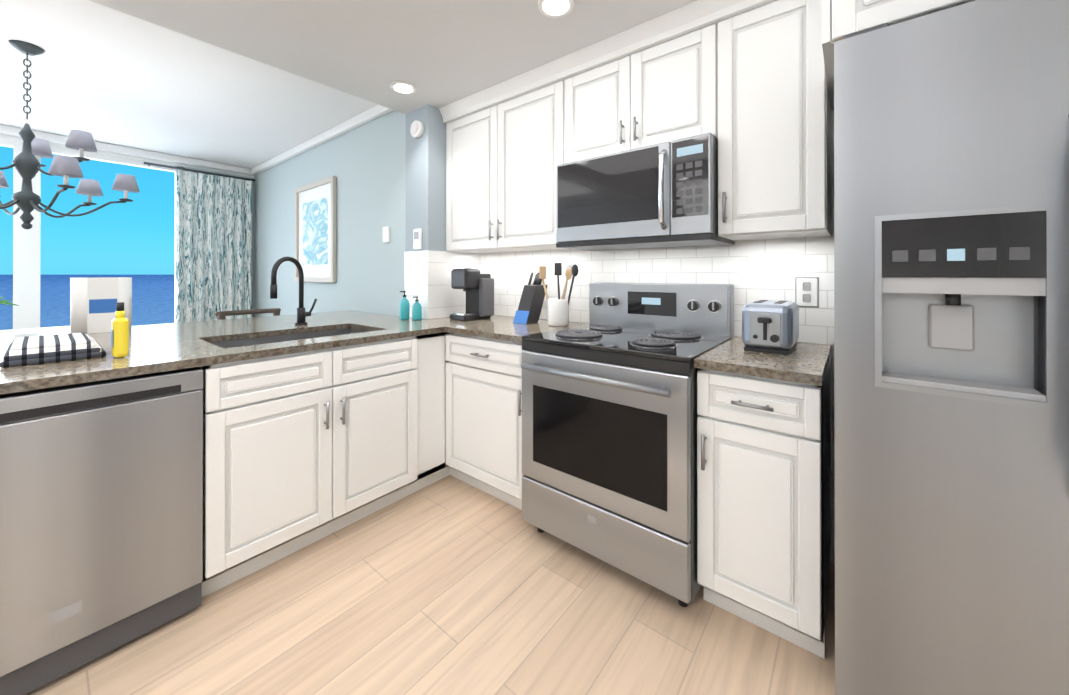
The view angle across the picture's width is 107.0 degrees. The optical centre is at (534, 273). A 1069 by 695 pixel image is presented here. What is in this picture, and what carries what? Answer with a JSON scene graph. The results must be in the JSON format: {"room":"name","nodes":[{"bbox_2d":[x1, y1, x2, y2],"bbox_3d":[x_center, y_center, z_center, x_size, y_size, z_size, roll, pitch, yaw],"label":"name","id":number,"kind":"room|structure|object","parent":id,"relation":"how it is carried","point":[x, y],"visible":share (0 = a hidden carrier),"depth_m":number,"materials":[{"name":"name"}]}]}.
{"room":"kitchen","nodes":[
{"label":"kitchen","id":0,"kind":"room"},
{"bbox_2d":[0,0,696,168],"bbox_3d":[-2.191,-1.256,1.090,6.920,0.260,5.440,0,0,39],"label":"ceiling","id":1,"kind":"structure","parent":0,"point":[250,84],"depth_m":2.21,"materials":[{"name":"white paint"}]},
{"bbox_2d":[0,40,139,228],"bbox_3d":[-2.864,-0.767,2.232,0.857,1.034,0.892,0,0,39],"label":"chandelier","id":2,"kind":"object","parent":1,"relation":"hanging from","point":[27,165],"visible":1,"depth_m":2.23,"materials":[{"name":"grey metal"}]},
{"bbox_2d":[390,81,415,93],"bbox_3d":[-0.788,-1.117,2.374,0.149,0.014,0.149,0,0,15],"label":"recessed light","id":3,"kind":"object","parent":1,"relation":"in","point":[403,87],"depth_m":2.36,"materials":[{"name":"white"}]},
{"bbox_2d":[538,0,573,17],"bbox_3d":[0.089,-1.118,1.645,0.149,0.014,0.149,0,0,15],"label":"recessed light","id":4,"kind":"object","parent":1,"relation":"in","point":[554,8],"depth_m":1.65,"materials":[{"name":"white"}]},
{"bbox_2d":[0,104,834,563],"bbox_3d":[-2.191,-0.086,1.088,6.920,2.600,5.440,0,0,39],"label":"wall","id":5,"kind":"structure","parent":0,"point":[386,170],"depth_m":3.20,"materials":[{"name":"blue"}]},
{"bbox_2d":[0,137,183,328],"bbox_3d":[-5.167,-0.283,2.772,0.130,1.800,4.100,0,0,39],"label":"window","id":6,"kind":"structure","parent":5,"relation":"in","point":[26,274],"depth_m":3.55,"materials":[{"name":"white"}]},
{"bbox_2d":[0,124,248,174],"bbox_3d":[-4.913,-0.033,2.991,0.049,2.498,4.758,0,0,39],"label":"crown molding","id":7,"kind":"structure","parent":5,"relation":"attached to","point":[4,129],"depth_m":4.04,"materials":[{"name":"white wood"}]},
{"bbox_2d":[144,162,254,322],"bbox_3d":[-3.698,0.036,4.413,0.164,2.345,0.960,0,0,39],"label":"curtain","id":8,"kind":"object","parent":5,"relation":"hanging from","point":[213,244],"visible":0.77,"depth_m":4.43,"materials":[{"name":"fabric"}]},
{"bbox_2d":[295,176,336,282],"bbox_3d":[-2.091,-0.391,3.753,0.840,0.940,0.035,0,0,39],"label":"framed art","id":9,"kind":"object","parent":5,"relation":"attached to","point":[315,226],"visible":0.92,"depth_m":3.72,"materials":[{"name":"blue paper"}]},
{"bbox_2d":[249,105,393,174],"bbox_3d":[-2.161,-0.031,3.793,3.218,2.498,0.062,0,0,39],"label":"crown molding","id":10,"kind":"structure","parent":5,"relation":"attached to","point":[371,114],"depth_m":3.54,"materials":[{"name":"white wood"}]},
{"bbox_2d":[348,310,411,317],"bbox_3d":[-1.172,0.317,2.884,1.020,0.030,0.167,0,0,39],"label":"countertop","id":11,"kind":"structure","parent":5,"relation":"on","point":[349,312],"depth_m":3.01,"materials":[{"name":"stone"}]},
{"bbox_2d":[399,291,408,319],"bbox_3d":[-0.856,0.207,2.605,0.065,0.187,0.065,0,0,6],"label":"soap dispenser","id":12,"kind":"object","parent":11,"relation":"on","point":[404,309],"depth_m":2.58,"materials":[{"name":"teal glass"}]},
{"bbox_2d":[409,296,421,319],"bbox_3d":[-0.769,0.225,2.587,0.059,0.152,0.059,0,0,6],"label":"soap dispenser","id":13,"kind":"object","parent":11,"relation":"on","point":[416,309],"depth_m":2.57,"materials":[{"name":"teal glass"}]},
{"bbox_2d":[383,227,389,242],"bbox_3d":[-1.118,-0.293,2.984,0.080,0.120,0.019,0,0,39],"label":"wall switch","id":14,"kind":"object","parent":5,"relation":"attached to","point":[386,234],"visible":0.94,"depth_m":2.96,"materials":[{"name":"white plastic"}]},
{"bbox_2d":[410,120,423,137],"bbox_3d":[-0.793,-0.973,2.663,0.110,0.110,0.041,0,0,39],"label":"smoke detector","id":15,"kind":"object","parent":5,"relation":"attached to","point":[417,129],"visible":1,"depth_m":2.64,"materials":[{"name":"white plastic"}]},
{"bbox_2d":[413,228,421,249],"bbox_3d":[-0.790,-0.233,2.673,0.080,0.140,0.021,0,0,39],"label":"switch panel","id":16,"kind":"object","parent":5,"relation":"attached to","point":[417,239],"visible":0.98,"depth_m":2.66,"materials":[{"name":"white plastic"}]},
{"bbox_2d":[443,64,574,252],"bbox_3d":[-0.102,-0.612,2.532,1.046,0.914,0.331,0,0,39],"label":"upper cabinet","id":17,"kind":"object","parent":5,"relation":"attached to","point":[504,152],"depth_m":2.36,"materials":[{"name":"white wood"}]},
{"bbox_2d":[404,236,833,344],"bbox_3d":[0.178,0.072,2.209,2.409,0.455,0.483,0,0,39],"label":"tile backsplash","id":18,"kind":"structure","parent":5,"relation":"attached to","point":[757,270],"depth_m":2.16,"materials":[{"name":"white tile"}]},
{"bbox_2d":[795,277,818,307],"bbox_3d":[1.172,0.080,1.703,0.085,0.130,0.010,0,0,39],"label":"wall outlet","id":19,"kind":"object","parent":18,"relation":"attached to","point":[806,291],"visible":0.85,"depth_m":1.70,"materials":[{"name":"grey plastic"}]},
{"bbox_2d":[575,8,718,160],"bbox_3d":[0.557,-0.818,2.003,0.766,0.504,0.331,0,0,39],"label":"upper cabinet","id":20,"kind":"object","parent":5,"relation":"attached to","point":[661,87],"depth_m":1.81,"materials":[{"name":"white wood"}]},
{"bbox_2d":[556,133,733,250],"bbox_3d":[0.516,-0.351,1.950,0.760,0.428,0.443,0,0,39],"label":"microwave","id":21,"kind":"object","parent":20,"relation":"attached to","point":[663,195],"visible":1,"depth_m":1.77,"materials":[{"name":"metal"}]},
{"bbox_2d":[718,0,833,240],"bbox_3d":[0.975,-0.614,1.667,0.426,0.914,0.331,0,0,39],"label":"upper cabinet","id":22,"kind":"object","parent":5,"relation":"attached to","point":[748,85],"depth_m":1.52,"materials":[{"name":"white wood"}]},
{"bbox_2d":[815,0,975,91],"bbox_3d":[1.447,-0.879,1.102,1.018,0.386,0.622,0,0,39],"label":"upper cabinet","id":23,"kind":"object","parent":5,"relation":"attached to","point":[834,19],"depth_m":1.14,"materials":[{"name":"white wood"}]},
{"bbox_2d":[26,475,834,694],"bbox_3d":[-2.216,1.263,1.054,7.080,0.100,5.520,0,0,39],"label":"floor","id":24,"kind":"structure","parent":0,"point":[449,585],"depth_m":1.35,"materials":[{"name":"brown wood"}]},
{"bbox_2d":[0,326,69,334],"bbox_3d":[-4.141,0.837,2.555,1.100,0.760,1.850,0,0,39],"label":"dining table","id":25,"kind":"object","parent":24,"relation":"on","point":[33,330],"depth_m":3.19,"materials":[{"name":"white"}]},
{"bbox_2d":[0,296,18,305],"bbox_3d":[-4.294,0.319,3.041,0.406,0.276,0.401,0,0,39],"label":"potted plant","id":26,"kind":"object","parent":25,"relation":"on","point":[6,302],"visible":1,"depth_m":3.11,"materials":[{"name":"green plant"}]},
{"bbox_2d":[0,367,202,694],"bbox_3d":[-1.595,0.778,1.361,0.585,0.872,0.594,0,0,39],"label":"dishwasher","id":27,"kind":"object","parent":24,"relation":"on","point":[101,517],"visible":0.94,"depth_m":1.21,"materials":[{"name":"grey metal"}]},
{"bbox_2d":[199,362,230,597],"bbox_3d":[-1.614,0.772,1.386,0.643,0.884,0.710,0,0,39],"label":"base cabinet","id":28,"kind":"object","parent":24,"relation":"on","point":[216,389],"depth_m":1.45,"materials":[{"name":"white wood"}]},
{"bbox_2d":[215,308,280,319],"bbox_3d":[-2.212,0.758,3.155,0.482,0.919,0.457,0,0,39],"label":"dining chair","id":29,"kind":"object","parent":24,"relation":"on","point":[221,315],"visible":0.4,"depth_m":3.27,"materials":[{"name":"brown"}]},
{"bbox_2d":[231,332,456,582],"bbox_3d":[-1.045,0.774,2.096,0.643,0.884,1.230,0,0,39],"label":"base cabinet","id":30,"kind":"object","parent":24,"relation":"on","point":[301,450],"depth_m":1.75,"materials":[{"name":"white wood"}]},
{"bbox_2d":[0,311,503,394],"bbox_3d":[-1.402,0.416,2.261,1.440,0.230,2.378,0,0,39],"label":"countertop","id":31,"kind":"structure","parent":30,"relation":"on","point":[155,348],"depth_m":1.79,"materials":[{"name":"stone"}]},
{"bbox_2d":[0,332,106,367],"bbox_3d":[-1.766,0.267,1.457,0.400,0.062,0.230,0,0,39],"label":"dish towel","id":32,"kind":"object","parent":31,"relation":"on","point":[29,350],"visible":1,"depth_m":1.35,"materials":[{"name":"white fabric"}]},
{"bbox_2d":[70,277,131,333],"bbox_3d":[-2.239,0.160,2.049,0.109,0.280,0.216,0,0,39],"label":"chair","id":33,"kind":"object","parent":31,"relation":"on","point":[94,301],"visible":0.88,"depth_m":2.00,"materials":[{"name":"white plastic"}]},
{"bbox_2d":[111,302,128,357],"bbox_3d":[-1.488,0.201,1.420,0.060,0.195,0.040,0,0,39],"label":"dish soap bottle","id":34,"kind":"object","parent":31,"relation":"on","point":[120,335],"visible":1,"depth_m":1.40,"materials":[{"name":"yellow plastic"}]},
{"bbox_2d":[270,256,316,324],"bbox_3d":[-1.379,0.101,2.266,0.134,0.398,0.268,0,0,39],"label":"gooseneck faucet","id":35,"kind":"object","parent":31,"relation":"on","point":[302,313],"visible":1,"depth_m":2.31,"materials":[{"name":"black metal"}]},
{"bbox_2d":[450,268,493,320],"bbox_3d":[-0.413,0.132,2.635,0.195,0.338,0.240,0,0,39],"label":"coffee maker","id":36,"kind":"object","parent":31,"relation":"on","point":[476,285],"visible":1,"depth_m":2.59,"materials":[{"name":"black plastic"}]},
{"bbox_2d":[521,282,733,606],"bbox_3d":[0.425,0.632,1.836,0.764,1.165,0.731,0,0,39],"label":"range","id":37,"kind":"object","parent":24,"relation":"on","point":[609,431],"visible":0.96,"depth_m":1.58,"materials":[{"name":"metal"}]},
{"bbox_2d":[446,333,830,657],"bbox_3d":[0.214,0.773,2.067,2.118,0.884,0.655,0,0,39],"label":"base cabinet","id":38,"kind":"object","parent":24,"relation":"on","point":[763,499],"depth_m":1.32,"materials":[{"name":"white wood"}]},
{"bbox_2d":[834,0,1068,694],"bbox_3d":[1.326,0.317,0.979,0.910,1.793,0.905,0,0,39],"label":"refrigerator","id":39,"kind":"object","parent":24,"relation":"on","point":[951,241],"visible":1,"depth_m":0.84,"materials":[{"name":"metal"}]},
{"bbox_2d":[444,316,588,342],"bbox_3d":[-0.069,0.316,2.304,0.586,0.030,0.643,0,0,39],"label":"countertop","id":40,"kind":"structure","parent":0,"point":[504,328],"depth_m":2.21,"materials":[{"name":"stone"}]},
{"bbox_2d":[513,272,546,323],"bbox_3d":[-0.022,0.145,2.463,0.104,0.310,0.224,0,0,39],"label":"knife block","id":41,"kind":"object","parent":40,"relation":"on","point":[528,311],"visible":0.96,"depth_m":2.43,"materials":[{"name":"black plastic"}]},
{"bbox_2d":[539,261,578,326],"bbox_3d":[0.159,0.112,2.303,0.243,0.375,0.161,0,0,39],"label":"utensil crock","id":42,"kind":"object","parent":40,"relation":"on","point":[558,311],"visible":1,"depth_m":2.26,"materials":[{"name":"white ceramic"}]},
{"bbox_2d":[694,337,830,385],"bbox_3d":[0.902,0.314,1.524,0.364,0.030,0.643,0,0,39],"label":"countertop","id":43,"kind":"structure","parent":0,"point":[807,363],"depth_m":1.35,"materials":[{"name":"stone"}]},
{"bbox_2d":[742,300,798,354],"bbox_3d":[0.942,0.205,1.579,0.170,0.187,0.300,0,0,39],"label":"toaster","id":44,"kind":"object","parent":43,"relation":"on","point":[769,326],"visible":1,"depth_m":1.48,"materials":[{"name":"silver metal"}]}
]}

